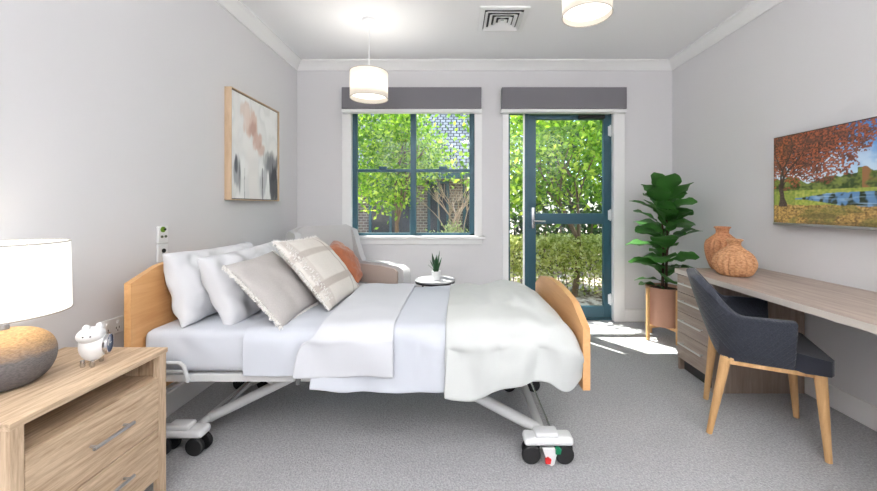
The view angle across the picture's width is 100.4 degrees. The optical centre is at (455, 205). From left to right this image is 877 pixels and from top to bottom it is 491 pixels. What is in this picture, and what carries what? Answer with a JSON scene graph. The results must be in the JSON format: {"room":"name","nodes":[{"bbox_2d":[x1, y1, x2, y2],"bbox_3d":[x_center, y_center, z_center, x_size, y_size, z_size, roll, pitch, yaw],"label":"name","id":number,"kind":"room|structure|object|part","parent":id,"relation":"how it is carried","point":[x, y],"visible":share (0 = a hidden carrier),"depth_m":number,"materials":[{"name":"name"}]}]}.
{"room":"care facility","nodes":[
{"label":"care facility","id":0,"kind":"room"},
{"bbox_2d":[0,0,296,393],"bbox_3d":[-1.730,-0.150,1.075,0.150,2.700,5.850,0,0,0],"label":"wall","id":1,"kind":"structure","parent":0,"point":[112,111],"depth_m":1.80,"materials":[{"name":"white paint"}]},
{"bbox_2d":[102,315,122,333],"bbox_3d":[-1.647,0.579,1.745,0.017,0.077,0.120,0,0,0],"label":"power outlet","id":2,"kind":"object","parent":1,"relation":"attached to","point":[114,325],"visible":0.76,"depth_m":1.76,"materials":[{"name":"white plastic"}]},
{"bbox_2d":[157,244,167,261],"bbox_3d":[-1.647,0.263,2.050,0.017,0.098,0.070,0,0,0],"label":"socket plate","id":3,"kind":"object","parent":1,"relation":"attached to","point":[161,248],"visible":0.84,"depth_m":2.04,"materials":[{"name":"white plastic"}]},
{"bbox_2d":[157,226,167,242],"bbox_3d":[-1.645,0.160,2.050,0.021,0.095,0.070,0,0,0],"label":"plate","id":4,"kind":"object","parent":1,"relation":"attached to","point":[162,231],"visible":1,"depth_m":2.04,"materials":[{"name":"white plastic"}]},
{"bbox_2d":[166,382,214,417],"bbox_3d":[-1.647,1.135,1.050,0.016,0.130,5.500,0,0,0],"label":"baseboard","id":5,"kind":"structure","parent":1,"relation":"attached to","point":[176,398],"depth_m":2.19,"materials":[{"name":"white paint"}]},
{"bbox_2d":[224,86,278,200],"bbox_3d":[-1.630,-0.449,2.962,0.050,0.812,0.711,0,0,0],"label":"framed painting","id":6,"kind":"object","parent":1,"relation":"attached to","point":[251,127],"visible":1,"depth_m":2.87,"materials":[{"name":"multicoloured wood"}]},
{"bbox_2d":[215,0,300,70],"bbox_3d":[-1.615,-1.455,1.050,0.080,0.090,5.500,0,0,0],"label":"trim","id":7,"kind":"structure","parent":1,"relation":"attached to","point":[242,13],"depth_m":3.00,"materials":[{"name":"white paint"}]},
{"bbox_2d":[297,71,671,308],"bbox_3d":[0.297,-0.150,3.900,3.905,2.700,0.200,0,0,0],"label":"wall","id":8,"kind":"structure","parent":0,"point":[648,116],"depth_m":3.80,"materials":[{"name":"white paint"}]},
{"bbox_2d":[342,98,481,235],"bbox_3d":[-0.456,-0.404,3.836,1.452,1.433,0.108,0,0,0],"label":"trim","id":9,"kind":"structure","parent":8,"relation":"attached to","point":[346,118],"depth_m":3.78,"materials":[{"name":"white paint"}]},
{"bbox_2d":[342,87,481,113],"bbox_3d":[-0.449,-1.078,3.733,1.421,0.247,0.096,0,0,0],"label":"blind pelmet","id":10,"kind":"object","parent":8,"relation":"attached to","point":[401,100],"visible":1,"depth_m":3.69,"materials":[{"name":"grey fabric"}]},
{"bbox_3d":[-0.449,-0.969,3.739,1.421,0.030,0.084,0,0,0],"label":"rail","id":11,"kind":"part","parent":10,"relation":"part of","materials":[{"name":"white paint"}]},
{"bbox_2d":[352,114,473,235],"bbox_3d":[-0.455,-0.364,3.861,1.299,1.353,0.058,0,0,0],"label":"window","id":12,"kind":"structure","parent":8,"relation":"in","point":[355,170],"depth_m":3.84,"materials":[{"name":"teal metal"}]},
{"bbox_3d":[-0.760,-0.373,3.862,0.563,0.032,0.035,0,0,0],"label":"sash rail","id":13,"kind":"part","parent":12,"relation":"part of","materials":[{"name":"teal metal"}]},
{"bbox_3d":[-0.139,-0.373,3.862,0.563,0.032,0.035,0,0,0],"label":"sash rail","id":14,"kind":"part","parent":12,"relation":"part of","materials":[{"name":"teal metal"}]},
{"bbox_2d":[359,235,484,243],"bbox_3d":[-0.451,0.354,3.815,1.502,0.087,0.150,0,0,0],"label":"trim","id":15,"kind":"structure","parent":8,"relation":"attached to","point":[365,239],"depth_m":3.78,"materials":[{"name":"white paint"}]},
{"bbox_2d":[298,59,671,70],"bbox_3d":[0.297,-1.455,3.760,3.905,0.090,0.080,0,0,0],"label":"trim","id":16,"kind":"structure","parent":8,"relation":"attached to","point":[305,64],"depth_m":3.75,"materials":[{"name":"white paint"}]},
{"bbox_2d":[509,114,611,319],"bbox_3d":[1.099,0.080,3.850,1.115,2.241,0.140,0,0,0],"label":"door","id":17,"kind":"structure","parent":8,"relation":"in","point":[531,218],"depth_m":3.85,"materials":[{"name":"teal metal"}]},
{"bbox_3d":[0.862,0.126,3.812,0.131,0.220,0.066,0,0,0],"label":"handle","id":18,"kind":"part","parent":17,"relation":"part of","materials":[{"name":"silver metal"}]},
{"bbox_2d":[502,113,624,321],"bbox_3d":[1.117,0.039,3.836,1.265,2.321,0.108,0,0,0],"label":"trim","id":19,"kind":"structure","parent":8,"relation":"attached to","point":[617,120],"depth_m":3.78,"materials":[{"name":"white paint"}]},
{"bbox_2d":[500,87,626,113],"bbox_3d":[1.095,-1.078,3.733,1.270,0.247,0.096,0,0,0],"label":"blind pelmet","id":20,"kind":"object","parent":8,"relation":"attached to","point":[514,100],"visible":1,"depth_m":3.69,"materials":[{"name":"grey fabric"}]},
{"bbox_3d":[1.095,-0.969,3.739,1.270,0.030,0.084,0,0,0],"label":"rail","id":21,"kind":"part","parent":20,"relation":"part of","materials":[{"name":"white paint"}]},
{"bbox_2d":[625,309,645,321],"bbox_3d":[0.297,1.135,3.792,3.905,0.130,0.016,0,0,0],"label":"baseboard","id":22,"kind":"structure","parent":8,"relation":"attached to","point":[631,315],"depth_m":3.78,"materials":[{"name":"white paint"}]},
{"bbox_2d":[240,0,752,58],"bbox_3d":[0.297,-1.560,1.075,4.205,0.120,5.850,0,0,0],"label":"ceiling","id":23,"kind":"structure","parent":0,"point":[313,29],"depth_m":3.12,"materials":[{"name":"white paint"}]},
{"bbox_2d":[349,16,387,103],"bbox_3d":[-0.700,-1.181,2.940,0.306,0.637,0.306,0,0,0],"label":"pendant lamp","id":24,"kind":"object","parent":23,"relation":"hanging from","point":[368,83],"visible":1,"depth_m":2.83,"materials":[{"name":"white fabric"}]},
{"bbox_3d":[-0.700,-0.970,2.940,0.300,0.210,0.300,0,0,0],"label":"lamp shade","id":25,"kind":"part","parent":24,"relation":"part of","materials":[{"name":"fabric"}]},
{"bbox_2d":[353,93,385,99],"bbox_3d":[-0.700,-0.902,2.940,0.291,0.004,0.291,0,0,0],"label":"diffuser","id":26,"kind":"object","parent":24,"relation":"attached to","point":[361,96],"depth_m":3.00,"materials":[{"name":"white plastic"}]},
{"bbox_3d":[-0.700,-1.248,2.940,0.006,0.465,0.006,0,0,-22],"label":"cord","id":27,"kind":"part","parent":24,"relation":"part of","materials":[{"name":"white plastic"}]},
{"bbox_2d":[477,6,530,31],"bbox_3d":[0.372,-1.488,2.930,0.380,0.025,0.390,0,0,0],"label":"ceiling vent","id":28,"kind":"object","parent":23,"relation":"in","point":[491,18],"visible":1,"depth_m":2.90,"materials":[{"name":"white metal"}]},
{"bbox_2d":[562,0,612,27],"bbox_3d":[0.825,-1.349,2.300,0.306,0.302,0.306,0,0,0],"label":"pendant lamp","id":29,"kind":"object","parent":23,"relation":"hanging from","point":[575,13],"visible":1,"depth_m":2.32,"materials":[{"name":"white fabric"}]},
{"bbox_2d":[564,3,610,21],"bbox_3d":[0.825,-1.237,2.300,0.291,0.004,0.291,0,0,0],"label":"diffuser","id":30,"kind":"object","parent":29,"relation":"attached to","point":[590,12],"depth_m":2.33,"materials":[{"name":"white plastic"}]},
{"bbox_2d":[144,320,876,490],"bbox_3d":[0.297,1.260,1.035,4.205,0.120,5.770,0,0,0],"label":"floor","id":31,"kind":"structure","parent":0,"point":[642,420],"depth_m":1.87,"materials":[{"name":"carpet"}]},
{"bbox_2d":[0,347,167,490],"bbox_3d":[-1.407,0.895,1.256,0.457,0.610,0.542,0,0,0],"label":"nightstand","id":32,"kind":"object","parent":31,"relation":"on","point":[102,427],"visible":0.98,"depth_m":1.26,"materials":[{"name":"brown wood"}]},
{"bbox_3d":[-1.222,0.905,1.006,0.027,0.590,0.034,0,0,0],"label":"leg","id":33,"kind":"part","parent":32,"relation":"part of","materials":[{"name":"brown wood"}]},
{"bbox_2d":[0,238,72,392],"bbox_3d":[-1.488,0.355,1.200,0.318,0.470,0.318,0,0,0],"label":"table lamp","id":34,"kind":"object","parent":32,"relation":"on","point":[36,274],"visible":1,"depth_m":1.17,"materials":[{"name":"fabric"}]},
{"bbox_3d":[-1.488,0.239,1.200,0.314,0.234,0.314,0,0,0],"label":"lamp shade","id":35,"kind":"part","parent":34,"relation":"part of","materials":[{"name":"fabric"}]},
{"bbox_2d":[24,376,152,449],"bbox_3d":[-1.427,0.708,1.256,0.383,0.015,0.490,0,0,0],"label":"drawer","id":36,"kind":"object","parent":32,"relation":"attached to","point":[48,425],"depth_m":1.26,"materials":[{"name":"brown wood"}]},
{"bbox_3d":[-1.222,0.800,1.256,0.022,0.204,0.460,0,0,0],"label":"drawer","id":37,"kind":"part","parent":32,"relation":"part of","materials":[{"name":"brown wood"}]},
{"bbox_2d":[75,322,113,367],"bbox_3d":[-1.352,0.513,1.361,0.091,0.155,0.096,0,0,-28],"label":"alarm clock","id":38,"kind":"object","parent":32,"relation":"on","point":[94,342],"visible":1,"depth_m":1.34,"materials":[{"name":"white plastic"}]},
{"bbox_3d":[-1.195,0.797,1.270,0.032,0.012,0.150,0,0,0],"label":"handle","id":39,"kind":"part","parent":32,"relation":"part of","materials":[{"name":"silver metal"}]},
{"bbox_3d":[-1.222,1.006,1.256,0.022,0.199,0.460,0,0,0],"label":"drawer","id":40,"kind":"part","parent":32,"relation":"part of","materials":[{"name":"brown wood"}]},
{"bbox_3d":[-1.195,0.993,1.270,0.032,0.012,0.150,0,0,0],"label":"handle","id":41,"kind":"part","parent":32,"relation":"part of","materials":[{"name":"silver metal"}]},
{"bbox_3d":[-1.417,0.860,1.509,0.362,0.500,0.016,0,0,0],"label":"panel","id":42,"kind":"part","parent":32,"relation":"part of","materials":[{"name":"brown wood"}]},
{"bbox_3d":[-1.222,0.905,1.506,0.027,0.590,0.034,0,0,0],"label":"leg","id":43,"kind":"part","parent":32,"relation":"part of","materials":[{"name":"brown wood"}]},
{"bbox_2d":[285,224,410,285],"bbox_3d":[-0.961,0.690,3.249,0.812,1.020,0.770,0,0,31],"label":"armchair","id":44,"kind":"object","parent":31,"relation":"on","point":[374,271],"visible":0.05,"depth_m":3.42,"materials":[{"name":"grey fabric"}]},
{"bbox_3d":[-1.214,0.516,3.401,0.222,0.671,0.650,0,0,31],"label":"backrest","id":45,"kind":"part","parent":44,"relation":"part of","materials":[{"name":"grey fabric"}]},
{"bbox_2d":[330,241,362,282],"bbox_3d":[-1.010,0.499,3.334,0.297,0.358,0.390,0,0,-17],"label":"cushion","id":46,"kind":"object","parent":44,"relation":"on","point":[345,254],"visible":0.76,"depth_m":3.20,"materials":[{"name":"orange fabric"}]},
{"bbox_3d":[-0.743,0.645,3.444,0.500,0.170,0.012,0,0,31],"label":"arm panel","id":47,"kind":"part","parent":44,"relation":"part of","materials":[{"name":"beige fabric"}]},
{"bbox_3d":[-0.728,0.787,3.499,0.670,0.505,0.100,0,0,31],"label":"armrest","id":48,"kind":"part","parent":44,"relation":"part of","materials":[{"name":"grey fabric"}]},
{"bbox_2d":[124,262,589,465],"bbox_3d":[-0.439,0.733,2.110,2.072,0.935,0.976,0,0,0],"label":"bed","id":49,"kind":"object","parent":31,"relation":"on","point":[147,297],"visible":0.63,"depth_m":1.74,"materials":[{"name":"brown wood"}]},
{"bbox_3d":[-1.460,0.583,2.110,0.030,0.635,0.976,0,0,0],"label":"headboard","id":50,"kind":"part","parent":49,"relation":"part of","materials":[{"name":"brown wood"}]},
{"bbox_2d":[146,310,267,370],"bbox_3d":[-0.453,0.668,2.108,1.965,0.192,0.884,0,0,0],"label":"mattress","id":51,"kind":"object","parent":49,"relation":"on","point":[206,344],"visible":0.12,"depth_m":1.67,"materials":[{"name":"grey fabric"}]},
{"bbox_2d":[162,242,253,327],"bbox_3d":[-1.342,0.405,2.065,0.262,0.360,0.708,0,0,0],"label":"pillow","id":52,"kind":"object","parent":51,"relation":"on","point":[191,302],"visible":0.48,"depth_m":1.76,"materials":[{"name":"white fabric"}]},
{"bbox_2d":[197,242,281,324],"bbox_3d":[-1.157,0.415,2.089,0.276,0.360,0.694,0,0,0],"label":"pillow","id":53,"kind":"object","parent":51,"relation":"on","point":[233,305],"visible":0.59,"depth_m":1.79,"materials":[{"name":"white fabric"}]},
{"bbox_2d":[242,295,349,376],"bbox_3d":[-0.782,0.663,2.109,0.364,0.215,0.932,0,0,0],"label":"sheet","id":54,"kind":"object","parent":51,"relation":"on","point":[268,351],"visible":0.42,"depth_m":1.65,"materials":[{"name":"grey fabric"}]},
{"bbox_2d":[222,250,319,330],"bbox_3d":[-0.927,0.422,1.906,0.313,0.335,0.481,0,0,0],"label":"cushion","id":55,"kind":"object","parent":54,"relation":"on","point":[267,279],"visible":0.87,"depth_m":1.79,"materials":[{"name":"grey fabric"}]},
{"bbox_2d":[272,235,359,310],"bbox_3d":[-0.804,0.370,2.183,0.330,0.384,0.554,0,0,3],"label":"cushion","id":56,"kind":"object","parent":54,"relation":"on","point":[326,276],"visible":0.98,"depth_m":2.02,"materials":[{"name":"white fabric"}]},
{"bbox_2d":[293,283,449,392],"bbox_3d":[-0.344,0.675,2.108,0.750,0.320,1.030,0,0,0],"label":"sheet","id":57,"kind":"object","parent":51,"relation":"on","point":[381,338],"visible":0.94,"depth_m":1.62,"materials":[{"name":"grey fabric"}]},
{"bbox_2d":[444,279,583,401],"bbox_3d":[0.264,0.671,2.101,0.633,0.358,1.108,0,0,0],"label":"comforter","id":58,"kind":"object","parent":51,"relation":"on","point":[501,334],"visible":1,"depth_m":1.59,"materials":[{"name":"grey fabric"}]},
{"bbox_3d":[-1.085,0.790,1.695,0.690,0.036,0.040,0,0,0],"label":"rail","id":59,"kind":"part","parent":49,"relation":"part of","materials":[{"name":"white metal"}]},
{"bbox_3d":[-1.117,0.950,1.940,0.245,0.229,0.016,0,0,-5],"label":"actuator rod","id":60,"kind":"part","parent":49,"relation":"part of","materials":[{"name":"silver metal"}]},
{"bbox_3d":[-0.985,0.955,1.900,0.592,0.324,0.062,0,0,0],"label":"lifting arm","id":61,"kind":"part","parent":49,"relation":"part of","materials":[{"name":"grey paint"}]},
{"bbox_3d":[-0.100,0.795,1.708,1.240,0.040,0.035,0,0,0],"label":"rail","id":62,"kind":"part","parent":49,"relation":"part of","materials":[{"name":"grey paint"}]},
{"bbox_3d":[0.220,1.000,1.800,0.383,0.234,0.062,0,0,0],"label":"lifting arm","id":63,"kind":"part","parent":49,"relation":"part of","materials":[{"name":"grey paint"}]},
{"bbox_3d":[0.581,0.627,2.110,0.032,0.385,0.976,0,0,0],"label":"footboard","id":64,"kind":"part","parent":49,"relation":"part of","materials":[{"name":"brown wood"}]},
{"bbox_2d":[415,276,454,286],"bbox_3d":[-0.192,0.938,3.360,0.368,0.526,0.368,0,0,0],"label":"side table","id":65,"kind":"object","parent":31,"relation":"on","point":[423,281],"visible":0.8,"depth_m":3.26,"materials":[{"name":"stone"}]},
{"bbox_2d":[430,251,441,280],"bbox_3d":[-0.191,0.540,3.347,0.109,0.270,0.086,0,0,40],"label":"snake plant","id":66,"kind":"object","parent":65,"relation":"on","point":[436,272],"visible":1,"depth_m":3.32,"materials":[{"name":"green plant"}]},
{"bbox_3d":[-0.182,0.635,3.340,0.086,0.080,0.086,0,0,0],"label":"pot","id":67,"kind":"part","parent":66,"relation":"part of","materials":[{"name":"white ceramic"}]},
{"bbox_2d":[645,283,676,327],"bbox_3d":[1.875,0.895,3.300,0.294,0.340,0.294,0,0,33],"label":"pot","id":68,"kind":"object","parent":31,"relation":"on","point":[661,299],"depth_m":3.20,"materials":[{"name":"ceramic"}]},
{"bbox_2d":[625,172,699,344],"bbox_3d":[1.871,0.448,3.316,0.622,1.504,0.596,0,0,-27],"label":"fiddle leaf fig","id":69,"kind":"object","parent":31,"relation":"on","point":[664,192],"visible":0.92,"depth_m":3.23,"materials":[{"name":"plant"}]},
{"bbox_3d":[1.716,0.965,3.266,0.026,0.470,0.026,0,0,-12],"label":"stand leg","id":70,"kind":"part","parent":69,"relation":"part of","materials":[{"name":"brown wood"}]},
{"bbox_3d":[1.876,0.340,3.309,0.051,0.842,0.025,0,0,-29],"label":"stem","id":71,"kind":"part","parent":69,"relation":"part of","materials":[{"name":"brown plant"}]},
{"bbox_3d":[1.861,0.440,3.227,0.039,0.641,0.081,0,0,33],"label":"stem","id":72,"kind":"part","parent":69,"relation":"part of","materials":[{"name":"brown plant"}]},
{"bbox_3d":[1.909,0.965,3.142,0.026,0.470,0.026,0,0,-12],"label":"stand leg","id":73,"kind":"part","parent":69,"relation":"part of","materials":[{"name":"brown wood"}]},
{"bbox_2d":[686,268,834,463],"bbox_3d":[1.609,0.790,2.012,0.563,0.825,0.538,0,0,28],"label":"desk chair","id":74,"kind":"object","parent":31,"relation":"on","point":[740,329],"visible":0.99,"depth_m":1.84,"materials":[{"name":"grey fabric"}]},
{"bbox_3d":[1.573,0.992,2.251,0.080,0.419,0.052,0,0,28],"label":"leg","id":75,"kind":"part","parent":74,"relation":"part of","materials":[{"name":"brown wood"}]},
{"bbox_3d":[1.377,0.992,1.913,0.112,0.422,0.052,0,0,28],"label":"leg","id":76,"kind":"part","parent":74,"relation":"part of","materials":[{"name":"brown wood"}]},
{"bbox_3d":[1.657,0.798,1.986,0.385,0.033,0.424,0,0,28],"label":"seat frame","id":77,"kind":"part","parent":74,"relation":"part of","materials":[{"name":"brown wood"}]},
{"bbox_3d":[1.665,0.749,1.982,0.435,0.087,0.476,0,0,28],"label":"seat","id":78,"kind":"part","parent":74,"relation":"part of","materials":[{"name":"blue fabric"}]},
{"bbox_3d":[1.916,0.992,2.082,0.067,0.418,0.052,0,0,28],"label":"leg","id":79,"kind":"part","parent":74,"relation":"part of","materials":[{"name":"brown wood"}]},
{"bbox_3d":[1.726,0.992,1.718,0.070,0.418,0.052,0,0,28],"label":"leg","id":80,"kind":"part","parent":74,"relation":"part of","materials":[{"name":"brown wood"}]},
{"bbox_2d":[675,268,876,393],"bbox_3d":[1.923,0.830,1.780,0.652,0.740,1.860,0,0,0],"label":"desk","id":81,"kind":"object","parent":31,"relation":"on","point":[788,296],"visible":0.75,"depth_m":2.33,"materials":[{"name":"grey wood"}]},
{"bbox_3d":[1.938,0.848,2.697,0.583,0.704,0.018,0,0,0],"label":"panel","id":82,"kind":"part","parent":81,"relation":"part of","materials":[{"name":"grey wood"}]},
{"bbox_3d":[1.614,0.680,2.513,0.034,0.012,0.245,0,0,0],"label":"handle","id":83,"kind":"part","parent":81,"relation":"part of","materials":[{"name":"white"}]},
{"bbox_3d":[1.614,0.820,2.513,0.034,0.012,0.245,0,0,0],"label":"handle","id":84,"kind":"part","parent":81,"relation":"part of","materials":[{"name":"white"}]},
{"bbox_3d":[1.614,0.985,2.513,0.034,0.012,0.245,0,0,0],"label":"handle","id":85,"kind":"part","parent":81,"relation":"part of","materials":[{"name":"white"}]},
{"bbox_3d":[1.638,0.695,2.511,0.018,0.136,0.349,0,0,0],"label":"drawer","id":86,"kind":"part","parent":81,"relation":"part of","materials":[{"name":"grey wood"}]},
{"bbox_3d":[1.638,0.840,2.511,0.018,0.146,0.349,0,0,0],"label":"drawer","id":87,"kind":"part","parent":81,"relation":"part of","materials":[{"name":"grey wood"}]},
{"bbox_3d":[1.638,0.562,2.511,0.018,0.121,0.349,0,0,0],"label":"drawer","id":88,"kind":"part","parent":81,"relation":"part of","materials":[{"name":"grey wood"}]},
{"bbox_3d":[1.638,1.010,2.511,0.018,0.186,0.349,0,0,0],"label":"drawer","id":89,"kind":"part","parent":81,"relation":"part of","materials":[{"name":"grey wood"}]},
{"bbox_2d":[704,226,735,269],"bbox_3d":[1.935,0.304,2.652,0.218,0.311,0.218,0,0,0],"label":"wicker vase","id":90,"kind":"object","parent":81,"relation":"on","point":[714,243],"visible":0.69,"depth_m":2.62,"materials":[{"name":"orange wicker"}]},
{"bbox_2d":[712,238,757,276],"bbox_3d":[1.845,0.340,2.420,0.246,0.241,0.246,0,0,0],"label":"wicker vase","id":91,"kind":"object","parent":81,"relation":"on","point":[733,260],"visible":1,"depth_m":2.35,"materials":[{"name":"orange wicker"}]},
{"bbox_3d":[1.938,0.848,2.344,0.583,0.704,0.018,0,0,0],"label":"panel","id":92,"kind":"part","parent":81,"relation":"part of","materials":[{"name":"grey wood"}]},
{"bbox_2d":[672,0,876,405],"bbox_3d":[2.325,-0.150,1.075,0.150,2.700,5.850,0,0,0],"label":"wall","id":93,"kind":"structure","parent":0,"point":[798,66],"depth_m":2.53,"materials":[{"name":"white paint"}]},
{"bbox_2d":[669,0,783,70],"bbox_3d":[2.210,-1.455,1.050,0.080,0.090,5.500,0,0,0],"label":"trim","id":94,"kind":"structure","parent":93,"relation":"attached to","point":[755,8],"depth_m":3.00,"materials":[{"name":"white paint"}]},
{"bbox_2d":[773,116,876,230],"bbox_3d":[2.219,-0.169,1.988,0.063,0.598,1.063,0,0,0],"label":"television","id":95,"kind":"object","parent":93,"relation":"attached to","point":[826,177],"visible":1,"depth_m":2.14,"materials":[{"name":"black"}]},
{"bbox_2d":[805,377,876,431],"bbox_3d":[2.242,1.135,1.050,0.016,0.130,5.500,0,0,0],"label":"baseboard","id":96,"kind":"structure","parent":93,"relation":"attached to","point":[864,412],"depth_m":2.07,"materials":[{"name":"white paint"}]},
{"label":"outside","id":97,"kind":"structure","parent":0,"visible":0},
{"bbox_2d":[510,221,601,304],"bbox_3d":[1.000,1.290,16.970,30.000,0.100,26.060,0,0,0],"label":"ground","id":98,"kind":"structure","parent":97,"point":[588,299],"depth_m":5.62,"materials":[{"name":"grey concrete"}]},
{"bbox_2d":[358,114,463,232],"bbox_3d":[-1.069,-0.482,5.925,2.456,3.450,1.814,0,0,0],"label":"tree","id":99,"kind":"object","parent":98,"relation":"on","point":[392,155],"visible":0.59,"depth_m":5.71,"materials":[{"name":"green plant"}]},
{"bbox_2d":[358,114,468,232],"bbox_3d":[-2.950,-1.080,10.230,7.900,4.640,5.740,0,0,0],"label":"house","id":100,"kind":"structure","parent":98,"relation":"on","point":[425,218],"depth_m":8.00,"materials":[{"name":"brick"}]},
{"bbox_3d":[-1.425,0.175,7.990,0.950,1.390,0.040,0,0,0],"label":"pane","id":101,"kind":"part","parent":100,"relation":"part of","materials":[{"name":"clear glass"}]},
{"bbox_3d":[-0.385,0.175,7.990,0.470,1.390,0.040,0,0,0],"label":"pane","id":102,"kind":"part","parent":100,"relation":"part of","materials":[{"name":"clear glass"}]},
{"bbox_3d":[0.375,0.175,7.990,0.450,1.390,0.040,0,0,0],"label":"pane","id":103,"kind":"part","parent":100,"relation":"part of","materials":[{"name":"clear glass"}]},
{"bbox_2d":[418,175,468,232],"bbox_3d":[-0.089,0.315,6.219,1.192,1.854,1.009,0,0,0],"label":"bare shrub","id":104,"kind":"object","parent":98,"relation":"on","point":[458,214],"visible":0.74,"depth_m":6.15,"materials":[{"name":"beige plant"}]},
{"bbox_2d":[425,220,468,232],"bbox_3d":[0.013,0.728,5.650,1.127,1.051,1.038,0,0,28],"label":"bush","id":105,"kind":"object","parent":98,"relation":"on","point":[448,224],"visible":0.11,"depth_m":5.53,"materials":[{"name":"green plant"}]},
{"bbox_2d":[442,114,552,215],"bbox_3d":[0.853,-0.634,6.377,1.933,3.754,1.818,0,0,-39],"label":"tree","id":106,"kind":"object","parent":98,"relation":"on","point":[464,145],"visible":0.03,"depth_m":6.36,"materials":[{"name":"green plant"}]},
{"bbox_2d":[467,116,601,296],"bbox_3d":[1.492,-0.420,5.056,2.675,3.334,1.862,0,0,-12],"label":"tree","id":107,"kind":"object","parent":98,"relation":"on","point":[559,128],"visible":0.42,"depth_m":4.88,"materials":[{"name":"green plant"}]},
{"bbox_2d":[510,232,601,295],"bbox_3d":[2.227,0.811,5.148,4.010,0.887,0.754,0,0,0],"label":"clipped hedge","id":108,"kind":"object","parent":98,"relation":"on","point":[591,242],"visible":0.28,"depth_m":4.91,"materials":[{"name":"green plant"}]},
{"bbox_2d":[510,210,601,269],"bbox_3d":[4.005,0.675,7.099,6.131,1.209,0.749,0,0,0],"label":"hedge","id":109,"kind":"object","parent":98,"relation":"on","point":[520,223],"visible":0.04,"depth_m":6.91,"materials":[{"name":"green plant"}]},
{"bbox_2d":[511,120,601,259],"bbox_3d":[2.649,-1.134,8.602,3.572,4.906,2.970,0,0,0],"label":"tree","id":110,"kind":"object","parent":98,"relation":"on","point":[598,207],"visible":0.09,"depth_m":8.38,"materials":[{"name":"green plant"}]}
]}

